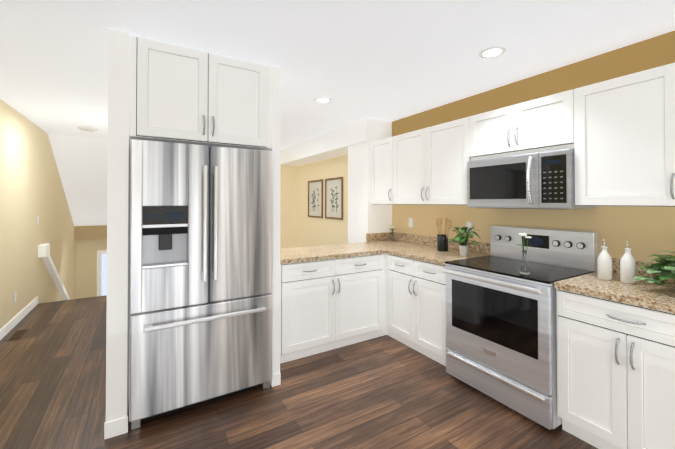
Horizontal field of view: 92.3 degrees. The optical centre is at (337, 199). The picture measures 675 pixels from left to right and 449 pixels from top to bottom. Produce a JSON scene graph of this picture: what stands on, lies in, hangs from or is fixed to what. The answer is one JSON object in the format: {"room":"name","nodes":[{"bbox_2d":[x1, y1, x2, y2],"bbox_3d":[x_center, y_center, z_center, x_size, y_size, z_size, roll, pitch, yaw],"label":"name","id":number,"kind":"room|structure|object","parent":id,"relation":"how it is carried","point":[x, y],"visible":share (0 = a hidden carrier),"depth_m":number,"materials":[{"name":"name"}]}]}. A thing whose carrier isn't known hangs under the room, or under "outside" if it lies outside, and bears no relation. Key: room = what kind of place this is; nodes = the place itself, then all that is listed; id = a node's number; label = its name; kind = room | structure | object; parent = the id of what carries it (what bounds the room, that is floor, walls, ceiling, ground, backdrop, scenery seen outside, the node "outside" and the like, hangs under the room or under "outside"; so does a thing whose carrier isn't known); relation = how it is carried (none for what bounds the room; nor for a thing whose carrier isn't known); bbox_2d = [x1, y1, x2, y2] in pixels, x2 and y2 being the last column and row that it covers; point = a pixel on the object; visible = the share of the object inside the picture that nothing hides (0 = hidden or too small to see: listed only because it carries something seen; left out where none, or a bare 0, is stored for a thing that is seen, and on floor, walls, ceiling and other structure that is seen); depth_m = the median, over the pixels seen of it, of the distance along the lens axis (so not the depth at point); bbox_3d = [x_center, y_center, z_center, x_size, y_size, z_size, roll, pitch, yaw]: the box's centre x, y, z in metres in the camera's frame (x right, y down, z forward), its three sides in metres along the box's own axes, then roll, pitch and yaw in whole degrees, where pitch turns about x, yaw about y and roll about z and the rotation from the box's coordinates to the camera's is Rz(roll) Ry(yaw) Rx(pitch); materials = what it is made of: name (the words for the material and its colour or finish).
{"room":"kitchen","nodes":[
{"label":"kitchen","id":0,"kind":"room"},
{"bbox_2d":[0,99,75,328],"bbox_3d":[-2.884,1.148,2.294,0.100,4.340,11.400,0,-1,-31],"label":"wall","id":1,"kind":"structure","parent":0,"point":[31,188],"depth_m":4.12,"materials":[{"name":"beige paint"}]},
{"bbox_2d":[0,297,37,339],"bbox_3d":[-2.007,1.353,0.952,0.014,0.100,8.200,0,-1,-31],"label":"baseboard","id":2,"kind":"structure","parent":1,"relation":"attached to","point":[8,327],"depth_m":3.72,"materials":[{"name":"white wood"}]},
{"bbox_2d":[38,244,69,300],"bbox_3d":[-4.748,1.494,5.557,0.088,1.683,2.480,0,-1,-31],"label":"wall-mounted handrail","id":3,"kind":"object","parent":1,"relation":"attached to","point":[44,252],"visible":0.96,"depth_m":4.98,"materials":[{"name":"white wood"}]},
{"bbox_2d":[48,134,107,225],"bbox_3d":[-4.561,-0.246,6.192,1.050,1.630,2.380,0,-1,-31],"label":"ceiling slope","id":4,"kind":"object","parent":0,"point":[82,163],"visible":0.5,"depth_m":5.79,"materials":[{"name":"paint"}]},
{"bbox_2d":[74,225,106,239],"bbox_3d":[-5.202,0.675,7.243,1.050,0.390,0.100,0,-1,-31],"label":"wall","id":5,"kind":"structure","parent":0,"point":[91,232],"depth_m":7.07,"materials":[{"name":"beige paint"}]},
{"bbox_2d":[76,238,106,298],"bbox_3d":[-5.316,1.972,7.417,1.050,2.800,0.100,0,-1,-31],"label":"wall","id":6,"kind":"structure","parent":0,"point":[86,267],"depth_m":7.21,"materials":[{"name":"beige paint"}]},
{"bbox_2d":[97,250,106,295],"bbox_3d":[-5.260,2.183,7.420,0.400,2.040,0.090,0,-1,-31],"label":"door","id":7,"kind":"structure","parent":6,"relation":"attached to","point":[101,272],"depth_m":7.37,"materials":[{"name":"white"}]},
{"bbox_2d":[104,28,130,439],"bbox_3d":[-2.307,0.212,3.577,0.117,2.438,3.818,0,-1,-31],"label":"wall","id":8,"kind":"structure","parent":0,"point":[118,276],"depth_m":1.95,"materials":[{"name":"white paint"}]},
{"bbox_2d":[266,66,280,386],"bbox_3d":[-0.699,0.205,2.861,0.071,2.438,0.908,0,-1,-31],"label":"wall","id":9,"kind":"structure","parent":0,"point":[275,125],"depth_m":2.48,"materials":[{"name":"white paint"}]},
{"bbox_2d":[280,165,297,247],"bbox_3d":[-2.107,0.267,5.988,2.944,2.500,0.100,0,-1,-31],"label":"wall","id":10,"kind":"structure","parent":0,"point":[288,206],"depth_m":6.61,"materials":[{"name":"beige paint"}]},
{"bbox_2d":[0,296,597,448],"bbox_3d":[-0.382,1.446,2.110,4.194,0.060,8.500,0,-1,-31],"label":"floor","id":11,"kind":"structure","parent":0,"point":[385,392],"depth_m":2.21,"materials":[{"name":"brown wood"}]},
{"bbox_2d":[7,329,27,340],"bbox_3d":[-3.362,1.425,3.410,0.100,0.006,0.310,0,-1,-31],"label":"floor vent","id":12,"kind":"object","parent":11,"relation":"in","point":[17,334],"visible":1,"depth_m":3.40,"materials":[{"name":"brown metal"}]},
{"bbox_2d":[129,139,272,429],"bbox_3d":[-1.069,0.530,2.523,0.901,1.780,0.898,0,-1,-31],"label":"refrigerator","id":13,"kind":"object","parent":11,"relation":"on","point":[201,267],"visible":1,"depth_m":2.15,"materials":[{"name":"silver metal"}]},
{"bbox_2d":[280,232,674,448],"bbox_3d":[1.066,0.905,1.791,1.849,1.014,4.446,0,-1,-31],"label":"base cabinet","id":14,"kind":"object","parent":11,"relation":"on","point":[615,362],"visible":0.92,"depth_m":1.98,"materials":[{"name":"white wood"}]},
{"bbox_2d":[388,225,394,240],"bbox_3d":[0.670,0.423,4.009,0.112,0.195,0.104,0,-1,-31],"label":"vase","id":15,"kind":"object","parent":14,"relation":"on","point":[392,237],"visible":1,"depth_m":3.99,"materials":[{"name":"clear glass"}]},
{"bbox_2d":[436,217,450,250],"bbox_3d":[1.046,0.344,3.215,0.104,0.337,0.204,0,-1,-31],"label":"utensil holder","id":16,"kind":"object","parent":14,"relation":"on","point":[442,242],"visible":1,"depth_m":3.18,"materials":[{"name":"black ceramic"}]},
{"bbox_2d":[448,227,479,255],"bbox_3d":[1.132,0.374,2.898,0.277,0.270,0.299,0,-1,-31],"label":"potted plant","id":17,"kind":"object","parent":14,"relation":"on","point":[463,246],"visible":1,"depth_m":2.87,"materials":[{"name":"green plant"}]},
{"bbox_2d":[597,240,611,279],"bbox_3d":[1.668,0.376,2.023,0.072,0.247,0.072,0,-1,-31],"label":"dispenser","id":18,"kind":"object","parent":14,"relation":"on","point":[604,265],"visible":1,"depth_m":2.00,"materials":[{"name":"white ceramic"}]},
{"bbox_2d":[620,241,635,283],"bbox_3d":[1.734,0.375,1.934,0.072,0.247,0.072,0,-1,-31],"label":"dispenser","id":19,"kind":"object","parent":14,"relation":"on","point":[627,268],"visible":1,"depth_m":1.91,"materials":[{"name":"white ceramic"}]},
{"bbox_2d":[633,251,674,285],"bbox_3d":[1.915,0.368,1.645,0.474,0.255,0.540,0,-1,-31],"label":"potted plant","id":20,"kind":"object","parent":14,"relation":"on","point":[662,269],"visible":1,"depth_m":1.75,"materials":[{"name":"green plant"}]},
{"bbox_2d":[442,225,598,429],"bbox_3d":[1.327,0.827,2.429,0.737,1.185,0.786,0,-1,-31],"label":"range","id":21,"kind":"object","parent":11,"relation":"on","point":[501,333],"visible":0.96,"depth_m":2.26,"materials":[{"name":"silver metal"}]},
{"bbox_2d":[517,233,531,274],"bbox_3d":[1.244,0.361,2.160,0.088,0.272,0.081,0,-1,-31],"label":"vase","id":22,"kind":"object","parent":21,"relation":"on","point":[524,268],"visible":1,"depth_m":2.14,"materials":[{"name":"clear glass"}]},
{"bbox_2d":[280,117,391,165],"bbox_3d":[-0.239,-0.844,5.346,0.422,0.288,2.948,0,-1,-31],"label":"soffit","id":23,"kind":"structure","parent":0,"point":[336,142],"depth_m":4.66,"materials":[{"name":"white paint"}]},
{"bbox_2d":[0,0,674,149],"bbox_3d":[-0.433,-1.063,2.222,4.194,0.080,8.700,0,-1,-31],"label":"ceiling","id":24,"kind":"structure","parent":0,"point":[384,60],"depth_m":2.13,"materials":[{"name":"paint"}]},
{"bbox_2d":[78,126,97,131],"bbox_3d":[-3.483,-0.972,4.525,0.230,0.047,0.230,0,-1,-31],"label":"light","id":25,"kind":"object","parent":24,"relation":"attached to","point":[88,128],"visible":1,"depth_m":4.46,"materials":[{"name":"white ceramic"}]},
{"bbox_2d":[314,97,330,102],"bbox_3d":[-0.150,-1.009,3.304,0.174,0.006,0.174,0,-1,-31],"label":"recessed light","id":26,"kind":"object","parent":24,"relation":"in","point":[322,99],"visible":1,"depth_m":3.28,"materials":[{"name":"white plastic"}]},
{"bbox_2d":[479,46,505,57],"bbox_3d":[1.078,-1.020,2.259,0.174,0.006,0.174,0,-1,-31],"label":"recessed light","id":27,"kind":"object","parent":24,"relation":"in","point":[492,52],"visible":1,"depth_m":2.25,"materials":[{"name":"white plastic"}]},
{"bbox_2d":[348,141,391,242],"bbox_3d":[0.422,0.364,4.273,0.387,2.150,0.450,0,-1,-31],"label":"wall","id":28,"kind":"structure","parent":0,"point":[365,216],"depth_m":4.12,"materials":[{"name":"white paint"}]},
{"bbox_2d":[298,31,674,262],"bbox_3d":[1.370,0.237,3.182,0.100,2.500,8.500,0,-1,-31],"label":"wall","id":29,"kind":"structure","parent":0,"point":[645,232],"depth_m":2.68,"materials":[{"name":"beige paint"}]},
{"bbox_2d":[308,179,322,217],"bbox_3d":[-0.414,-0.003,6.009,0.025,0.691,0.580,0,-1,-31],"label":"picture frame","id":30,"kind":"object","parent":29,"relation":"attached to","point":[315,198],"visible":1,"depth_m":6.00,"materials":[{"name":"white paper"}]},
{"bbox_2d":[325,177,342,219],"bbox_3d":[-0.065,-0.009,5.432,0.025,0.691,0.570,0,-1,-31],"label":"picture frame","id":31,"kind":"object","parent":29,"relation":"attached to","point":[333,198],"visible":0.98,"depth_m":5.42,"materials":[{"name":"white paper"}]},
{"bbox_2d":[371,138,386,204],"bbox_3d":[0.680,-0.322,3.891,0.349,0.772,0.478,0,-1,-31],"label":"upper cabinet","id":32,"kind":"object","parent":29,"relation":"attached to","point":[378,148],"depth_m":3.87,"materials":[{"name":"white wood"}]},
{"bbox_2d":[409,218,412,227],"bbox_3d":[0.879,0.285,3.884,0.009,0.110,0.076,0,-1,-31],"label":"electrical outlet","id":33,"kind":"object","parent":29,"relation":"attached to","point":[410,222],"visible":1,"depth_m":3.87,"materials":[{"name":"white plastic"}]},
{"bbox_2d":[387,116,470,204],"bbox_3d":[1.013,-0.328,3.341,0.349,0.772,1.053,0,-1,-31],"label":"upper cabinet","id":34,"kind":"object","parent":29,"relation":"attached to","point":[426,166],"depth_m":3.18,"materials":[{"name":"white wood"}]},
{"bbox_2d":[466,221,472,232],"bbox_3d":[1.298,0.277,3.191,0.009,0.110,0.076,0,-1,-31],"label":"electrical outlet","id":35,"kind":"object","parent":29,"relation":"attached to","point":[469,224],"visible":0.69,"depth_m":3.18,"materials":[{"name":"white plastic"}]},
{"bbox_2d":[471,108,502,160],"bbox_3d":[1.403,-0.525,2.698,0.349,0.392,0.459,0,-1,-31],"label":"upper cabinet","id":36,"kind":"object","parent":29,"relation":"attached to","point":[486,127],"depth_m":2.66,"materials":[{"name":"white wood"}]},
{"bbox_2d":[503,89,574,156],"bbox_3d":[1.577,-0.528,2.410,0.349,0.392,0.460,0,-1,-31],"label":"upper cabinet","id":37,"kind":"object","parent":29,"relation":"attached to","point":[547,123],"depth_m":2.31,"materials":[{"name":"white wood"}]},
{"bbox_2d":[467,149,595,208],"bbox_3d":[1.445,-0.127,2.521,0.452,0.399,0.780,0,-1,-31],"label":"microwave","id":38,"kind":"object","parent":37,"relation":"attached to","point":[542,180],"visible":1,"depth_m":2.35,"materials":[{"name":"silver metal"}]},
{"bbox_2d":[574,63,674,206],"bbox_3d":[1.966,-0.345,1.765,0.349,0.772,1.048,0,-1,-31],"label":"upper cabinet","id":39,"kind":"object","parent":29,"relation":"attached to","point":[617,135],"depth_m":1.89,"materials":[{"name":"white wood"}]},
{"bbox_3d":[-1.343,0.206,2.973,0.920,2.438,0.050,0,-1,-31],"label":"wall","id":40,"kind":"structure","parent":0,"visible":0},
{"bbox_2d":[130,35,270,150],"bbox_3d":[-1.099,-0.703,2.581,0.914,0.630,0.880,0,-1,-31],"label":"upper cabinet","id":41,"kind":"object","parent":40,"relation":"attached to","point":[180,94],"visible":1,"depth_m":2.21,"materials":[{"name":"white wood"}]}
]}

